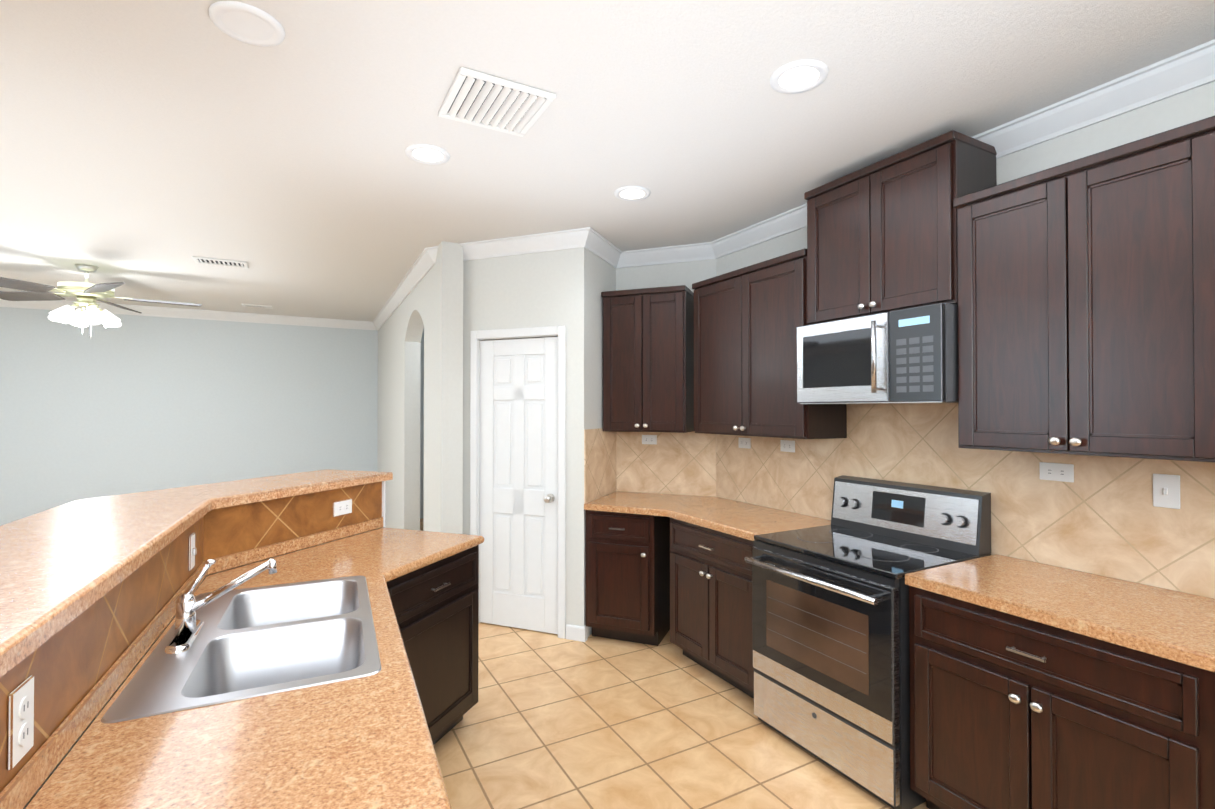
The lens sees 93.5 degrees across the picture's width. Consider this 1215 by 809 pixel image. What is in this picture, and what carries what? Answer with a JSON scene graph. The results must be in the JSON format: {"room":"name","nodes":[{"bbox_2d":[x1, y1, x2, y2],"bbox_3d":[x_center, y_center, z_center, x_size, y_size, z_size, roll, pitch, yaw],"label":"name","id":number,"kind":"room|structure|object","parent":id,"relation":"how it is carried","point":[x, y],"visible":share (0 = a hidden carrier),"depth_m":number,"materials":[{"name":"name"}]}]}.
{"room":"kitchen","nodes":[
{"label":"kitchen","id":0,"kind":"room"},
{"bbox_2d":[0,307,423,525],"bbox_3d":[-4.000,0.242,7.366,9.800,2.720,0.120,0,-1,-29],"label":"wall","id":1,"kind":"structure","parent":0,"point":[134,403],"depth_m":6.70,"materials":[{"name":"paint"}]},
{"bbox_2d":[377,241,462,533],"bbox_3d":[-2.128,0.229,6.016,0.150,2.720,4.450,0,-1,-28],"label":"wall","id":2,"kind":"structure","parent":0,"point":[431,304],"depth_m":4.49,"materials":[{"name":"paint"}]},
{"bbox_2d":[0,39,1214,329],"bbox_3d":[-2.257,-1.117,2.048,7.305,0.104,10.900,0,-1,-29],"label":"crown molding","id":3,"kind":"structure","parent":2,"relation":"attached to","point":[1184,71],"depth_m":3.75,"materials":[{"name":"white wood"}]},
{"bbox_2d":[463,247,615,636],"bbox_3d":[-0.600,0.212,4.321,1.206,2.720,0.660,0,-1,21],"label":"wall","id":4,"kind":"structure","parent":0,"point":[566,287],"depth_m":3.91,"materials":[{"name":"paint"}]},
{"bbox_2d":[470,325,565,638],"bbox_3d":[-0.613,0.520,4.019,0.755,2.099,0.127,0,-1,21],"label":"door frame","id":5,"kind":"structure","parent":4,"relation":"attached to","point":[477,337],"depth_m":3.92,"materials":[{"name":"white wood"}]},
{"bbox_2d":[480,337,557,633],"bbox_3d":[-0.617,0.550,4.007,0.635,2.022,0.032,0,-1,21],"label":"pantry door","id":6,"kind":"structure","parent":4,"relation":"in","point":[518,477],"depth_m":3.99,"materials":[{"name":"white wood"}]},
{"bbox_2d":[544,494,554,502],"bbox_3d":[-0.398,0.638,3.875,0.082,0.060,0.080,0,-1,-29],"label":"door knob","id":7,"kind":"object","parent":6,"relation":"attached to","point":[548,498],"depth_m":3.84,"materials":[{"name":"silver metal"}]},
{"bbox_2d":[566,624,587,641],"bbox_3d":[-2.665,1.500,1.798,6.374,0.095,10.900,0,-1,-29],"label":"baseboard","id":8,"kind":"structure","parent":4,"relation":"attached to","point":[576,633],"depth_m":3.79,"materials":[{"name":"white wood"}]},
{"bbox_2d":[584,428,615,503],"bbox_3d":[-0.043,0.420,4.072,0.008,0.500,0.599,0,-1,21],"label":"tile backsplash","id":9,"kind":"structure","parent":4,"relation":"attached to","point":[599,462],"depth_m":4.03,"materials":[{"name":"beige tile"}]},
{"bbox_2d":[0,0,1214,321],"bbox_3d":[-1.364,-1.204,2.598,9.800,0.080,11.400,0,-1,-29],"label":"ceiling","id":10,"kind":"structure","parent":0,"point":[148,148],"depth_m":2.32,"materials":[{"name":"white paint"}]},
{"bbox_2d":[0,264,201,333],"bbox_3d":[-4.279,-0.843,4.755,1.470,0.600,1.488,0,-1,-29],"label":"ceiling fan","id":11,"kind":"object","parent":10,"relation":"hanging from","point":[86,293],"visible":1,"depth_m":4.66,"materials":[{"name":"silver metal"}]},
{"bbox_2d":[192,256,248,268],"bbox_3d":[-3.095,-1.136,4.578,0.360,0.018,0.200,0,-1,-29],"label":"ceiling vent","id":12,"kind":"object","parent":10,"relation":"in","point":[219,262],"visible":1,"depth_m":4.56,"materials":[{"name":"white metal"}]},
{"bbox_2d":[209,0,284,46],"bbox_3d":[-1.107,-1.166,1.758,0.200,0.012,0.200,0,-1,-29],"label":"recessed light","id":13,"kind":"object","parent":10,"relation":"in","point":[246,23],"visible":1,"depth_m":1.75,"materials":[{"name":"white plastic"}]},
{"bbox_2d":[242,304,272,308],"bbox_3d":[-3.992,-1.118,6.516,0.300,0.018,0.150,0,-1,-29],"label":"ceiling vent","id":14,"kind":"object","parent":10,"relation":"in","point":[257,306],"visible":1,"depth_m":6.49,"materials":[{"name":"white metal"}]},
{"bbox_2d":[405,144,449,164],"bbox_3d":[-0.834,-1.158,2.650,0.200,0.012,0.200,0,-1,-29],"label":"recessed light","id":15,"kind":"object","parent":10,"relation":"in","point":[428,154],"visible":0.94,"depth_m":2.64,"materials":[{"name":"beige plastic"}]},
{"bbox_2d":[438,67,555,136],"bbox_3d":[-0.436,-1.159,2.219,0.360,0.020,0.360,0,-1,-29],"label":"ceiling vent","id":16,"kind":"object","parent":10,"relation":"in","point":[479,99],"visible":1,"depth_m":2.19,"materials":[{"name":"white metal"}]},
{"bbox_2d":[614,186,650,200],"bbox_3d":[0.136,-1.153,3.128,0.200,0.012,0.200,0,-1,-29],"label":"recessed light","id":17,"kind":"object","parent":10,"relation":"in","point":[631,193],"visible":0.96,"depth_m":3.12,"materials":[{"name":"beige plastic"}]},
{"bbox_2d":[770,59,828,93],"bbox_3d":[0.681,-1.164,2.035,0.200,0.012,0.200,0,-1,-29],"label":"recessed light","id":18,"kind":"object","parent":10,"relation":"in","point":[799,76],"visible":1,"depth_m":2.02,"materials":[{"name":"beige plastic"}]},
{"bbox_2d":[616,259,715,292],"bbox_3d":[0.177,0.213,4.397,1.001,2.720,1.127,0,-1,-29],"label":"wall","id":19,"kind":"structure","parent":0,"point":[688,274],"depth_m":4.23,"materials":[{"name":"paint"}]},
{"bbox_2d":[601,285,688,432],"bbox_3d":[0.299,-0.301,4.102,0.624,0.988,0.657,0,-1,-29],"label":"upper cabinet","id":20,"kind":"object","parent":19,"relation":"attached to","point":[646,330],"depth_m":3.94,"materials":[{"name":"brown wood"}]},
{"bbox_2d":[616,431,715,496],"bbox_3d":[0.420,0.421,4.220,0.765,0.500,0.008,0,-1,21],"label":"tile backsplash","id":21,"kind":"structure","parent":19,"relation":"attached to","point":[676,463],"depth_m":4.21,"materials":[{"name":"beige tile"}]},
{"bbox_2d":[642,435,656,443],"bbox_3d":[0.311,0.262,4.254,0.115,0.070,0.009,0,-1,21],"label":"outlet","id":22,"kind":"object","parent":21,"relation":"attached to","point":[649,439],"visible":1,"depth_m":4.25,"materials":[{"name":"white plastic"}]},
{"bbox_2d":[420,518,928,808],"bbox_3d":[-1.364,1.580,2.571,9.800,0.050,11.400,0,-1,-29],"label":"floor","id":23,"kind":"structure","parent":0,"point":[551,721],"depth_m":2.65,"materials":[{"name":"beige tile"}]},
{"bbox_2d":[0,469,483,808],"bbox_3d":[-0.433,0.937,0.653,1.533,1.200,5.567,0,-1,-25],"label":"kitchen peninsula","id":24,"kind":"object","parent":23,"relation":"on","point":[305,640],"visible":1,"depth_m":1.35,"materials":[{"name":"stone"}]},
{"bbox_2d":[164,559,276,653],"bbox_3d":[-1.048,0.529,1.574,0.242,0.197,0.220,0,-1,-25],"label":"faucet","id":25,"kind":"object","parent":24,"relation":"on","point":[190,635],"depth_m":1.54,"materials":[{"name":"silver metal"}]},
{"bbox_2d":[101,576,380,722],"bbox_3d":[-0.949,0.727,1.619,0.521,0.197,0.876,0,-1,-25],"label":"sink","id":26,"kind":"object","parent":24,"relation":"in","point":[260,642],"depth_m":1.59,"materials":[{"name":"metal"}]},
{"bbox_2d":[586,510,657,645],"bbox_3d":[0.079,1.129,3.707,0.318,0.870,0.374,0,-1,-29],"label":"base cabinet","id":27,"kind":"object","parent":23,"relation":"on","point":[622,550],"depth_m":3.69,"materials":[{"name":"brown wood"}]},
{"bbox_2d":[598,511,661,644],"bbox_3d":[0.182,1.132,3.983,0.756,0.870,0.733,0,-1,-29],"label":"base cabinet","id":28,"kind":"object","parent":23,"relation":"on","point":[599,512],"depth_m":3.73,"materials":[{"name":"brown wood"}]},
{"bbox_2d":[584,492,663,515],"bbox_3d":[0.005,0.673,3.814,0.330,0.040,0.871,0,-1,-29],"label":"countertop","id":29,"kind":"structure","parent":28,"relation":"on","point":[612,502],"depth_m":3.73,"materials":[{"name":"stone"}]},
{"bbox_2d":[616,491,830,540],"bbox_3d":[0.618,0.672,3.701,0.634,0.040,1.661,0,-1,-29],"label":"countertop","id":30,"kind":"structure","parent":28,"relation":"on","point":[744,520],"depth_m":3.37,"materials":[{"name":"stone"}]},
{"bbox_2d":[662,516,753,698],"bbox_3d":[0.832,1.126,3.323,0.618,0.870,0.798,0,-1,-29],"label":"base cabinet","id":31,"kind":"object","parent":23,"relation":"on","point":[707,579],"depth_m":3.18,"materials":[{"name":"brown wood"}]},
{"bbox_2d":[744,475,990,808],"bbox_3d":[1.143,0.968,2.602,0.734,1.175,0.760,0,-1,-29],"label":"range","id":32,"kind":"object","parent":23,"relation":"on","point":[830,636],"visible":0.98,"depth_m":2.44,"materials":[{"name":"silver metal"}]},
{"bbox_2d":[909,586,1214,808],"bbox_3d":[1.594,1.112,1.940,0.618,0.870,0.820,0,-1,-29],"label":"base cabinet","id":33,"kind":"object","parent":23,"relation":"on","point":[1008,711],"depth_m":1.76,"materials":[{"name":"brown wood"}]},
{"bbox_2d":[905,554,1214,671],"bbox_3d":[2.004,0.648,1.198,0.624,0.040,2.526,0,-1,-29],"label":"countertop","id":34,"kind":"structure","parent":33,"relation":"on","point":[1177,626],"depth_m":1.84,"materials":[{"name":"stone"}]},
{"bbox_2d":[716,81,1214,275],"bbox_3d":[2.230,0.186,1.585,0.120,2.720,6.180,0,-1,-29],"label":"wall","id":35,"kind":"structure","parent":0,"point":[1185,108],"depth_m":2.20,"materials":[{"name":"paint"}]},
{"bbox_2d":[689,250,846,438],"bbox_3d":[0.935,-0.308,3.459,0.321,0.988,0.951,0,-1,-29],"label":"upper cabinet","id":36,"kind":"object","parent":35,"relation":"attached to","point":[744,322],"depth_m":3.32,"materials":[{"name":"brown wood"}]},
{"bbox_2d":[801,130,996,325],"bbox_3d":[1.350,-0.754,2.711,0.321,0.690,0.760,0,-1,-29],"label":"upper cabinet","id":37,"kind":"object","parent":35,"relation":"attached to","point":[878,232],"depth_m":2.56,"materials":[{"name":"brown wood"}]},
{"bbox_2d":[797,303,957,403],"bbox_3d":[1.294,-0.203,2.674,0.450,0.397,0.748,0,-1,-29],"label":"microwave","id":38,"kind":"object","parent":37,"relation":"attached to","point":[907,356],"visible":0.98,"depth_m":2.48,"materials":[{"name":"silver metal"}]},
{"bbox_2d":[716,403,1214,598],"bbox_3d":[1.836,0.291,2.164,0.008,0.720,4.376,0,-1,-29],"label":"tile backsplash","id":39,"kind":"structure","parent":35,"relation":"attached to","point":[1102,515],"depth_m":2.37,"materials":[{"name":"beige tile"}]},
{"bbox_2d":[738,437,750,448],"bbox_3d":[0.915,0.258,3.818,0.009,0.070,0.115,0,-1,-29],"label":"outlet","id":40,"kind":"object","parent":39,"relation":"attached to","point":[742,442],"depth_m":3.81,"materials":[{"name":"white plastic"}]},
{"bbox_2d":[780,440,794,451],"bbox_3d":[1.098,0.254,3.485,0.009,0.070,0.115,0,-1,-29],"label":"outlet","id":41,"kind":"object","parent":39,"relation":"attached to","point":[785,445],"depth_m":3.48,"materials":[{"name":"white plastic"}]},
{"bbox_2d":[1039,462,1073,481],"bbox_3d":[1.774,0.268,2.259,0.009,0.070,0.115,0,-1,-29],"label":"outlet","id":42,"kind":"object","parent":39,"relation":"attached to","point":[1048,471],"depth_m":2.26,"materials":[{"name":"white plastic"}]},
{"bbox_2d":[1153,474,1179,508],"bbox_3d":[1.928,0.300,1.972,0.016,0.115,0.070,0,-1,-29],"label":"light switch","id":43,"kind":"object","parent":39,"relation":"attached to","point":[1166,490],"depth_m":1.97,"materials":[{"name":"white plastic"}]},
{"bbox_2d":[949,126,1184,460],"bbox_3d":[1.735,-0.327,2.008,0.321,0.998,0.829,0,-1,-29],"label":"upper cabinet","id":44,"kind":"object","parent":35,"relation":"attached to","point":[1080,292],"depth_m":1.94,"materials":[{"name":"brown wood"}]},
{"bbox_2d":[1181,116,1214,461],"bbox_3d":[2.078,-0.333,1.385,0.321,0.998,0.866,0,-1,-29],"label":"upper cabinet","id":45,"kind":"object","parent":35,"relation":"attached to","point":[1198,137],"depth_m":1.67,"materials":[{"name":"brown wood"}]}
]}

